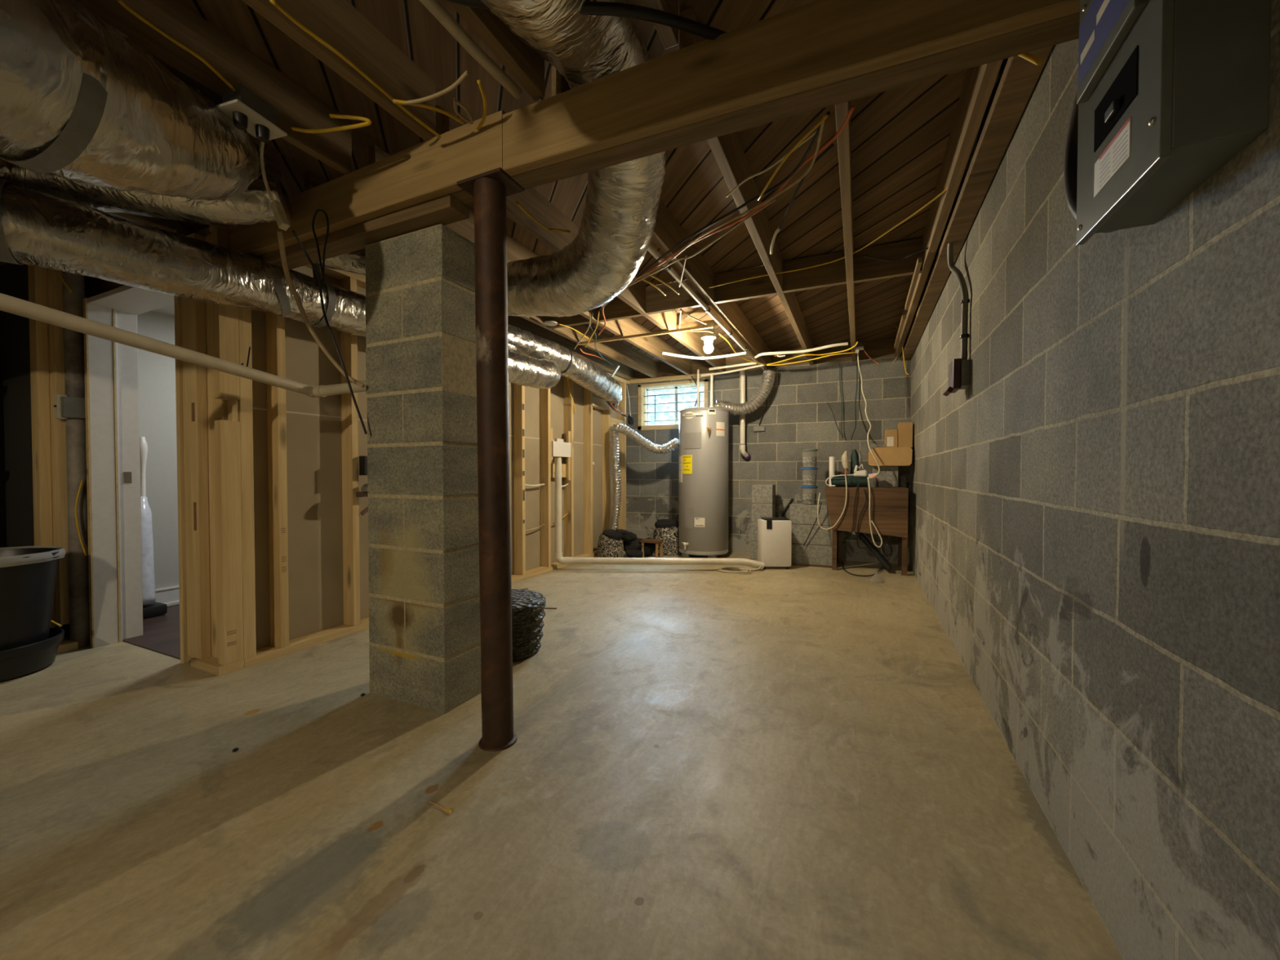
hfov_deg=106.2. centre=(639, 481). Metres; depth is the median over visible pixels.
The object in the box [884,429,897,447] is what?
cardboard box
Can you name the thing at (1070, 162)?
cable
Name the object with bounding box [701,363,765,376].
pipe
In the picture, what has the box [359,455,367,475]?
wall box
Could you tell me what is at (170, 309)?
ceiling
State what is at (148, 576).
canister
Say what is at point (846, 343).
pipe
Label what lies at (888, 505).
wooden table
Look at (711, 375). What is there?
pipe
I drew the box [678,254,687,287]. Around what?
cable
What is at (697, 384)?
pipe
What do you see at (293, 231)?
cable
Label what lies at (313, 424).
wall
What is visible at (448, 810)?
dry leaf
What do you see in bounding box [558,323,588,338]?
cable
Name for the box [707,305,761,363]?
batten
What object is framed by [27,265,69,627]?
studs
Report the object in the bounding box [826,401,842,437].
cable
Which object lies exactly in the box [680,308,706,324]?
cable
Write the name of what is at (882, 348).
wooden beam
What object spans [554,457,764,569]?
drain pipe
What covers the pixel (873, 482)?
carton
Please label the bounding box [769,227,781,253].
cable
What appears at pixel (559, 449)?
outlet box
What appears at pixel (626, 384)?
cable
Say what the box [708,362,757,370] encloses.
pipe
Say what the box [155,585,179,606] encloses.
baseboard
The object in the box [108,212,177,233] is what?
joist
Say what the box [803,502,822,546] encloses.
cable
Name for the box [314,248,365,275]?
flexible duct
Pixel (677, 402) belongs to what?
bars
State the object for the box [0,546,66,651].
plastic tub
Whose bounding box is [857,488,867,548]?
cable
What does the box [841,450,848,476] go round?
tool
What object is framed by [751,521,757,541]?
concrete block
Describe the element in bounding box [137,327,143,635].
wall door
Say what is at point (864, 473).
steamer
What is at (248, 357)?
cable
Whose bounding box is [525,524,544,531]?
cable
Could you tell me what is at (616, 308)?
joist blocking
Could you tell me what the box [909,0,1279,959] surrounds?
wall
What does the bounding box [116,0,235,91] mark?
cable
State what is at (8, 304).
drain pipe
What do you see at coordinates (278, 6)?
cable
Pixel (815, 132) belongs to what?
cable
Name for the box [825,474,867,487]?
tool bag
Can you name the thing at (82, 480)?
cable
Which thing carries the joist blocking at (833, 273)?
attached to the joist at (842, 110)
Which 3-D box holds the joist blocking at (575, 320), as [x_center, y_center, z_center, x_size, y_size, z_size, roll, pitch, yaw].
[-0.525,-1.285,3.668,0.381,0.183,0.038,0,1,25]
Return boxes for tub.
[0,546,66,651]
[0,627,64,682]
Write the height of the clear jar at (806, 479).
0.177 m
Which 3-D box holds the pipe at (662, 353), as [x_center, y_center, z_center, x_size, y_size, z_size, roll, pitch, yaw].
[0.564,-1.134,4.322,0.764,0.053,0.145,0,1,-5]
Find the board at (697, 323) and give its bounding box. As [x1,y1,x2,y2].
[676,320,727,328]
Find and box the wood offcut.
[543,607,556,608]
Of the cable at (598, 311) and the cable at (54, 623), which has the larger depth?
the cable at (598, 311)
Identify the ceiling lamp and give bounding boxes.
[701,322,715,353]
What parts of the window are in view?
sash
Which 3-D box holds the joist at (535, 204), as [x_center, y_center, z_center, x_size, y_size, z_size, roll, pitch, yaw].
[0.117,-1.288,3.604,0.038,0.194,4.025,0,1,25]
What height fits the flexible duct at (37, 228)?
0.490 m
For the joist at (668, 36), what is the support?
attached to the ceiling at (900, 135)
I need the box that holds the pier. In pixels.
[365,223,480,713]
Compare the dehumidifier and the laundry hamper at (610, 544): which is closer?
the dehumidifier
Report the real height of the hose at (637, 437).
1.183 m
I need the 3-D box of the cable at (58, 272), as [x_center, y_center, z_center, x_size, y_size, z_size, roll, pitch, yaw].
[-2.876,-1.048,2.397,0.060,0.204,0.014,0,1,-12]
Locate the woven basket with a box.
[511,589,546,662]
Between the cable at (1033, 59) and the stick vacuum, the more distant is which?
the stick vacuum
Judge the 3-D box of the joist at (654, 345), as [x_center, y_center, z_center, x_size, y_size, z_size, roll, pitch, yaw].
[-0.247,-1.291,3.770,0.038,0.194,4.025,0,1,25]
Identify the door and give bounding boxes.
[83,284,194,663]
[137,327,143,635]
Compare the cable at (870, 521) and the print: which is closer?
the print
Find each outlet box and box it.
[550,428,571,480]
[942,358,970,395]
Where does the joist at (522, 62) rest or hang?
attached to the ceiling at (900, 135)
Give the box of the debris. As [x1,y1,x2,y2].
[231,747,238,751]
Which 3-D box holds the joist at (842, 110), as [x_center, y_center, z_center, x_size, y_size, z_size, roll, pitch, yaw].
[1.335,-1.278,3.040,0.038,0.194,4.040,0,1,25]
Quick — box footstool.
[640,538,663,557]
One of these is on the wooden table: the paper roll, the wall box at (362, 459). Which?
the paper roll
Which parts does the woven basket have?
basket lid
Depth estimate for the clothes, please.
5.03 m
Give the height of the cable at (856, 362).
0.793 m
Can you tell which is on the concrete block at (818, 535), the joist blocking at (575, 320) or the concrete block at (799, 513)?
the concrete block at (799, 513)
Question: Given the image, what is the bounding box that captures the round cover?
[544,320,557,325]
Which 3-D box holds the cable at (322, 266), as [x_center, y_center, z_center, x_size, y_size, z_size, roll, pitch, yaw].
[-1.212,-0.881,1.824,0.097,0.306,0.007,0,1,25]
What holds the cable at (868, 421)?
hanging from the plug at (859, 347)
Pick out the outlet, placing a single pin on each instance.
(250, 113)
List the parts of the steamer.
steamer handle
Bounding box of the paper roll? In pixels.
[829,456,835,486]
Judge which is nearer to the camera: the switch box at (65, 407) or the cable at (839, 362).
the switch box at (65, 407)
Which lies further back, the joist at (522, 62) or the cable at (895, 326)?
the cable at (895, 326)
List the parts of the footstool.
leg, leg, leg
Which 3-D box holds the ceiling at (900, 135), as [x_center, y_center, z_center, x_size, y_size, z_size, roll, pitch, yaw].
[-1.783,-1.372,1.911,6.348,0.035,9.040,0,1,25]
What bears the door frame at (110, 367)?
attached to the wall door at (137, 327)
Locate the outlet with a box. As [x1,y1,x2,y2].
[216,83,287,142]
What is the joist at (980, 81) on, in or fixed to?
attached to the ceiling at (900, 135)
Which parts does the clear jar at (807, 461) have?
lid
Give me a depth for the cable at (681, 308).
3.42 m
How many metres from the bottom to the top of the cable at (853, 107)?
0.072 m
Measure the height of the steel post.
1.844 m
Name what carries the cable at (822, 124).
attached to the cable at (853, 107)
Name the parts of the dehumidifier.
panel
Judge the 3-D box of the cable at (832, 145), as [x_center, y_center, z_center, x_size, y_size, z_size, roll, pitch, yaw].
[0.609,-1.114,1.857,0.048,0.060,0.487,0,1,-5]
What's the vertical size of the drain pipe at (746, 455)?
0.973 m
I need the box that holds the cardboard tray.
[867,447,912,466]
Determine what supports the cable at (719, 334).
attached to the ceiling lamp
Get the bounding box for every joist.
[75,0,351,174]
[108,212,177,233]
[241,0,435,141]
[304,172,658,377]
[364,275,632,380]
[368,144,692,375]
[441,115,725,372]
[447,0,544,100]
[551,65,771,368]
[642,0,678,48]
[679,7,813,365]
[835,101,856,361]
[893,59,1003,357]
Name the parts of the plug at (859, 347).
plate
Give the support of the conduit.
attached to the wall at (1095, 517)
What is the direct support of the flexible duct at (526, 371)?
attached to the flexible duct at (581, 370)
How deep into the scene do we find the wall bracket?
5.24 m
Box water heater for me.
[678,407,728,558]
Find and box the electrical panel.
[1075,0,1271,245]
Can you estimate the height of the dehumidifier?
0.470 m
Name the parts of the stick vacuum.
handle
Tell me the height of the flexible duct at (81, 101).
0.475 m
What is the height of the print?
0.036 m
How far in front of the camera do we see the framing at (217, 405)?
2.23 m
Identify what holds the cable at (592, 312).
hanging from the joist at (654, 345)
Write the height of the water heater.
1.576 m
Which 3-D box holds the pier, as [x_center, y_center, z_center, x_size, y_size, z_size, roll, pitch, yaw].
[-0.840,-0.043,2.010,0.420,1.804,0.350,0,1,25]
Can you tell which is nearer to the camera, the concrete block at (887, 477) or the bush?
the concrete block at (887, 477)
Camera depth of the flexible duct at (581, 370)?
4.07 m
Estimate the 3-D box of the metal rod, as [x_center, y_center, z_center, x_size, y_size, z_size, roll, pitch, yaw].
[1.489,0.268,4.855,0.028,0.200,0.204,0,1,-16]
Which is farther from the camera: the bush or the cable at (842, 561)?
the bush
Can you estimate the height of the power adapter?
0.099 m
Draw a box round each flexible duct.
[0,0,266,200]
[0,158,293,226]
[0,178,519,353]
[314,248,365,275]
[480,0,666,317]
[507,324,622,411]
[507,350,560,389]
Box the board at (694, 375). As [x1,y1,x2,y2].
[628,372,715,383]
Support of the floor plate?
on the floor
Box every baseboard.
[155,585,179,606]
[791,563,831,568]
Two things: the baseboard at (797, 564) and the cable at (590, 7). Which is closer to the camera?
the cable at (590, 7)
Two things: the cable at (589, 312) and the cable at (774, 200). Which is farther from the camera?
the cable at (589, 312)
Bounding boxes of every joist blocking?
[549,314,593,328]
[596,296,643,322]
[645,280,710,314]
[714,265,777,303]
[782,250,846,293]
[853,237,922,283]
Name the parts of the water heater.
access panel, access panel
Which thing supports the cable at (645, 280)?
attached to the pipe at (651, 250)
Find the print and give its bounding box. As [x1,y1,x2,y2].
[1099,129,1127,187]
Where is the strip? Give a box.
[577,324,713,345]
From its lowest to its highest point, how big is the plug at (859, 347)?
0.080 m
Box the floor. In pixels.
[0,547,1123,959]
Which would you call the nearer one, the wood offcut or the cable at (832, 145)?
the cable at (832, 145)
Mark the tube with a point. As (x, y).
(874, 551)
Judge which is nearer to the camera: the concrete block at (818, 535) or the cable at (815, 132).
the cable at (815, 132)
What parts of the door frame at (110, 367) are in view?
strike plate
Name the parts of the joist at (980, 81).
nailing strip, nailing strip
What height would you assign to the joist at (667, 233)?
0.194 m
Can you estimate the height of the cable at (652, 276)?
0.011 m
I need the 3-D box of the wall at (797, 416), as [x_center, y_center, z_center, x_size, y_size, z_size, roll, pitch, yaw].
[-0.084,-0.228,6.015,6.048,2.030,0.200,0,1,25]
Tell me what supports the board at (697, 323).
attached to the joist at (667, 233)
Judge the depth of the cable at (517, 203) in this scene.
2.13 m
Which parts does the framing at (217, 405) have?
plate, plate, plate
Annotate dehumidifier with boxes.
[757,517,791,568]
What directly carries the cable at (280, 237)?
hanging from the pier
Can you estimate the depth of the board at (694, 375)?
5.65 m
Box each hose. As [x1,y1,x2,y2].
[608,422,679,529]
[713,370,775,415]
[717,565,762,573]
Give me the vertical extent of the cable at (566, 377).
0.333 m
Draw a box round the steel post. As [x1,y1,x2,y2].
[457,167,524,751]
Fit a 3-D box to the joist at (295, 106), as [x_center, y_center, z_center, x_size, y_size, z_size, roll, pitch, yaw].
[-2.033,-1.219,-0.237,0.038,0.194,4.500,0,1,25]
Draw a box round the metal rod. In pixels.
[781,498,794,516]
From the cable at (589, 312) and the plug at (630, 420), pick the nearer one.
the cable at (589, 312)
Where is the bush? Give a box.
[645,386,704,425]
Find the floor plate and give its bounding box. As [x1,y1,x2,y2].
[56,636,78,653]
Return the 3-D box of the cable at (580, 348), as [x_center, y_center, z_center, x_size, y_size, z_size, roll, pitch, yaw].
[-0.443,-1.151,4.370,0.053,0.026,0.500,0,1,21]
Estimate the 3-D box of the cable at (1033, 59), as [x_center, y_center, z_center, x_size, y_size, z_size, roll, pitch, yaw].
[0.989,-1.229,1.302,0.023,0.483,0.368,0,1,17]
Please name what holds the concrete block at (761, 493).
on the concrete block at (759, 510)
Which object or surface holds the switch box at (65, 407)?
attached to the studs at (45, 285)
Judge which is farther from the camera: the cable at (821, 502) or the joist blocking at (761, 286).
the cable at (821, 502)
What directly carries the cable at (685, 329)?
attached to the joist at (654, 345)
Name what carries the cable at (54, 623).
on the tub at (20, 661)
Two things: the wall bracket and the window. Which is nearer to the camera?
the wall bracket
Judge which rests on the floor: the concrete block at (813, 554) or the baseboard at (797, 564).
the baseboard at (797, 564)
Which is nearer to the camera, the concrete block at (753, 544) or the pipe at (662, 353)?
the pipe at (662, 353)
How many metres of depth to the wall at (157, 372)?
3.17 m
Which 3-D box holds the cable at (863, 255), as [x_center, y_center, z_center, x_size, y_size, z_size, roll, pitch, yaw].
[1.362,-1.191,2.523,0.358,0.008,0.142,0,1,25]
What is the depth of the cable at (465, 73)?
1.38 m
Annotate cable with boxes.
[50,619,62,627]
[56,270,71,293]
[75,479,87,555]
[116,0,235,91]
[240,346,250,366]
[259,141,273,199]
[269,0,441,137]
[276,230,364,387]
[291,113,371,133]
[292,230,367,434]
[311,208,328,289]
[392,70,469,105]
[394,98,463,124]
[444,0,726,39]
[452,97,473,124]
[476,79,487,129]
[515,201,570,232]
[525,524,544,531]
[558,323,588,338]
[566,377,574,413]
[573,311,591,349]
[579,348,604,360]
[585,311,599,347]
[590,311,612,364]
[598,105,855,335]
[599,111,830,310]
[600,114,826,307]
[605,400,628,417]
[625,198,776,288]
[626,384,631,415]
[642,279,666,295]
[648,273,679,294]
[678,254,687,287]
[679,308,681,328]
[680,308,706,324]
[684,328,713,333]
[708,186,947,288]
[718,333,765,364]
[725,130,817,197]
[756,114,828,200]
[759,397,767,425]
[766,341,857,364]
[766,351,855,365]
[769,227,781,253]
[778,143,834,229]
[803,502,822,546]
[817,473,847,529]
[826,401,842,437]
[839,362,843,438]
[841,560,883,576]
[849,483,859,535]
[850,362,857,439]
[857,352,879,476]
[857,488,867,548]
[862,242,940,261]
[863,349,879,364]
[866,476,882,547]
[895,325,908,375]
[962,73,1000,180]
[1017,52,1042,65]
[1063,84,1116,232]
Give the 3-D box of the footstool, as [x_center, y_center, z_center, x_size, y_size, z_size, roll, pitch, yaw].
[0.126,0.709,5.057,0.200,0.190,0.160,0,1,25]
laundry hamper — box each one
[596,529,623,557]
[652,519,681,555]
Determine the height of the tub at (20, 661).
0.141 m
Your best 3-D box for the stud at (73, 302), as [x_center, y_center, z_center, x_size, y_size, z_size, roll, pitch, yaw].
[-2.888,-0.164,2.465,0.079,2.030,0.074,0,1,25]
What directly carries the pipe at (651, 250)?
attached to the joist at (667, 233)
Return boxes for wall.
[0,262,34,547]
[137,311,178,589]
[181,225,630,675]
[251,266,618,649]
[626,356,911,564]
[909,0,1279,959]
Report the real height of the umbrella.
0.268 m
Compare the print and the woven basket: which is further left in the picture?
the woven basket
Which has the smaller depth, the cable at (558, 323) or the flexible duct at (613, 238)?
the flexible duct at (613, 238)
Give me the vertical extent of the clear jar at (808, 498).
0.177 m
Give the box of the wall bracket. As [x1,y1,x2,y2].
[753,426,764,431]
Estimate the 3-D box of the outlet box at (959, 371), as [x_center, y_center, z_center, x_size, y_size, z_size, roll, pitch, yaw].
[1.462,-0.480,2.221,0.088,0.151,0.150,0,1,25]
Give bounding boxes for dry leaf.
[428,800,452,813]
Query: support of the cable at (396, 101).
attached to the wooden beam at (819, 54)
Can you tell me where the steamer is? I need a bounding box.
[853,463,866,476]
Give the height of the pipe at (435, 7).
0.046 m
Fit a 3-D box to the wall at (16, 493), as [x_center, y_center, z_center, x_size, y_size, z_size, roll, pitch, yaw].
[-3.802,-0.166,2.805,1.530,2.020,0.050,0,1,25]
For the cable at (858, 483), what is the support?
hanging from the wooden table
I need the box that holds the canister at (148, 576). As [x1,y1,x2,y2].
[140,496,155,604]
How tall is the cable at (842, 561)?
0.021 m
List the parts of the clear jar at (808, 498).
lid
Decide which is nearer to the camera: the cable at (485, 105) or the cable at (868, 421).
the cable at (485, 105)
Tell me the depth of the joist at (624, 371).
4.68 m
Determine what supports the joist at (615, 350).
attached to the ceiling at (900, 135)
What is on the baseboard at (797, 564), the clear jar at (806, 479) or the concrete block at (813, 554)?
the concrete block at (813, 554)
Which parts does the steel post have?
cap plate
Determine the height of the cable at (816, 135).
0.047 m
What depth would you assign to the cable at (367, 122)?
1.51 m
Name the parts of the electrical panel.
rail, plate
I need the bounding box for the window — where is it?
[638,378,708,430]
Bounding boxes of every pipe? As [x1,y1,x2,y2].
[0,293,365,397]
[418,0,522,98]
[524,483,544,486]
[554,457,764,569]
[647,243,765,370]
[661,351,746,359]
[696,369,699,407]
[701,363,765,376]
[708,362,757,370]
[710,373,713,407]
[739,369,750,459]
[754,342,848,358]
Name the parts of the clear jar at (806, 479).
lid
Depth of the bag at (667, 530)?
5.21 m
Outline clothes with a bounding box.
[615,528,655,557]
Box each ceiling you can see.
[151,304,174,315]
[176,0,1008,362]
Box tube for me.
[854,532,891,570]
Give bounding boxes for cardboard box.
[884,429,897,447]
[897,422,912,447]
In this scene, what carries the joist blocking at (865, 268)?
attached to the joist at (842, 110)
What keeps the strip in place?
attached to the joist at (654, 345)
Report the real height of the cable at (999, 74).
0.066 m
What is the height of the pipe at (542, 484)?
0.032 m
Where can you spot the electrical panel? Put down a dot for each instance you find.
(1169, 92)
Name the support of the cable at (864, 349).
hanging from the joist at (842, 110)
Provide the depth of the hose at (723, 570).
4.33 m
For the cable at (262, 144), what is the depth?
1.56 m
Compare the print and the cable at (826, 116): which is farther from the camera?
the cable at (826, 116)
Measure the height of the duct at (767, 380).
0.463 m
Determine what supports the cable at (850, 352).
attached to the cable at (855, 344)
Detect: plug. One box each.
[627,415,634,425]
[855,342,863,353]
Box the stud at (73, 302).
[62,271,89,648]
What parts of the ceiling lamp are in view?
bulb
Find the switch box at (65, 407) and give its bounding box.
[53,394,85,419]
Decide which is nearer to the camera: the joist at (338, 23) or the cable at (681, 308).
the joist at (338, 23)
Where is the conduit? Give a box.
[946,242,969,360]
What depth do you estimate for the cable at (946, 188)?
2.45 m
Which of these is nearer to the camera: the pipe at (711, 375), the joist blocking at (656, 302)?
the joist blocking at (656, 302)
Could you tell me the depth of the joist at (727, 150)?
2.17 m
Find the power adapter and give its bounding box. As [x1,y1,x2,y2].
[270,200,289,231]
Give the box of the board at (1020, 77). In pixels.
[900,45,1053,360]
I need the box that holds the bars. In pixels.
[643,391,704,422]
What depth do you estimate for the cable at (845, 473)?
4.37 m
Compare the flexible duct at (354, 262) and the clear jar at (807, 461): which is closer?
the flexible duct at (354, 262)
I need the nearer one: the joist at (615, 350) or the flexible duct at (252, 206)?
the flexible duct at (252, 206)
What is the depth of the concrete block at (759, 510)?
4.93 m
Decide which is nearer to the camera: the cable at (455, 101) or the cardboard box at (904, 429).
the cable at (455, 101)
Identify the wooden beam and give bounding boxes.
[84,0,1079,297]
[609,337,907,380]
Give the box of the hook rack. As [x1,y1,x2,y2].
[355,483,368,515]
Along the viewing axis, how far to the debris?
1.54 m
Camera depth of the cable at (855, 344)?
4.33 m
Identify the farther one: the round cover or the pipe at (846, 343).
the pipe at (846, 343)
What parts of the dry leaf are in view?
stem, blade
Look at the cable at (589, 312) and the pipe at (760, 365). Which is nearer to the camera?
the cable at (589, 312)
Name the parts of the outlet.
plate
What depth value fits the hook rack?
2.68 m
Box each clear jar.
[801,448,817,466]
[801,466,817,484]
[801,485,817,503]
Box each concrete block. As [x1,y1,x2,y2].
[750,540,757,559]
[751,484,775,503]
[751,502,775,521]
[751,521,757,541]
[789,503,831,525]
[791,524,832,546]
[791,543,832,565]
[872,466,897,487]
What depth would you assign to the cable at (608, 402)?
5.30 m
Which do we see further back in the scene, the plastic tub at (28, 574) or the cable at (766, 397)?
the cable at (766, 397)
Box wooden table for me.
[824,485,908,575]
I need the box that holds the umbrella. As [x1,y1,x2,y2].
[849,449,860,474]
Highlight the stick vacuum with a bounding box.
[139,436,167,618]
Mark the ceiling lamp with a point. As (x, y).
(708, 338)
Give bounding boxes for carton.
[867,473,877,487]
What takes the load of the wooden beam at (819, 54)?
on the pier
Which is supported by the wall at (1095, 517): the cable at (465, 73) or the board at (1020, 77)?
the board at (1020, 77)

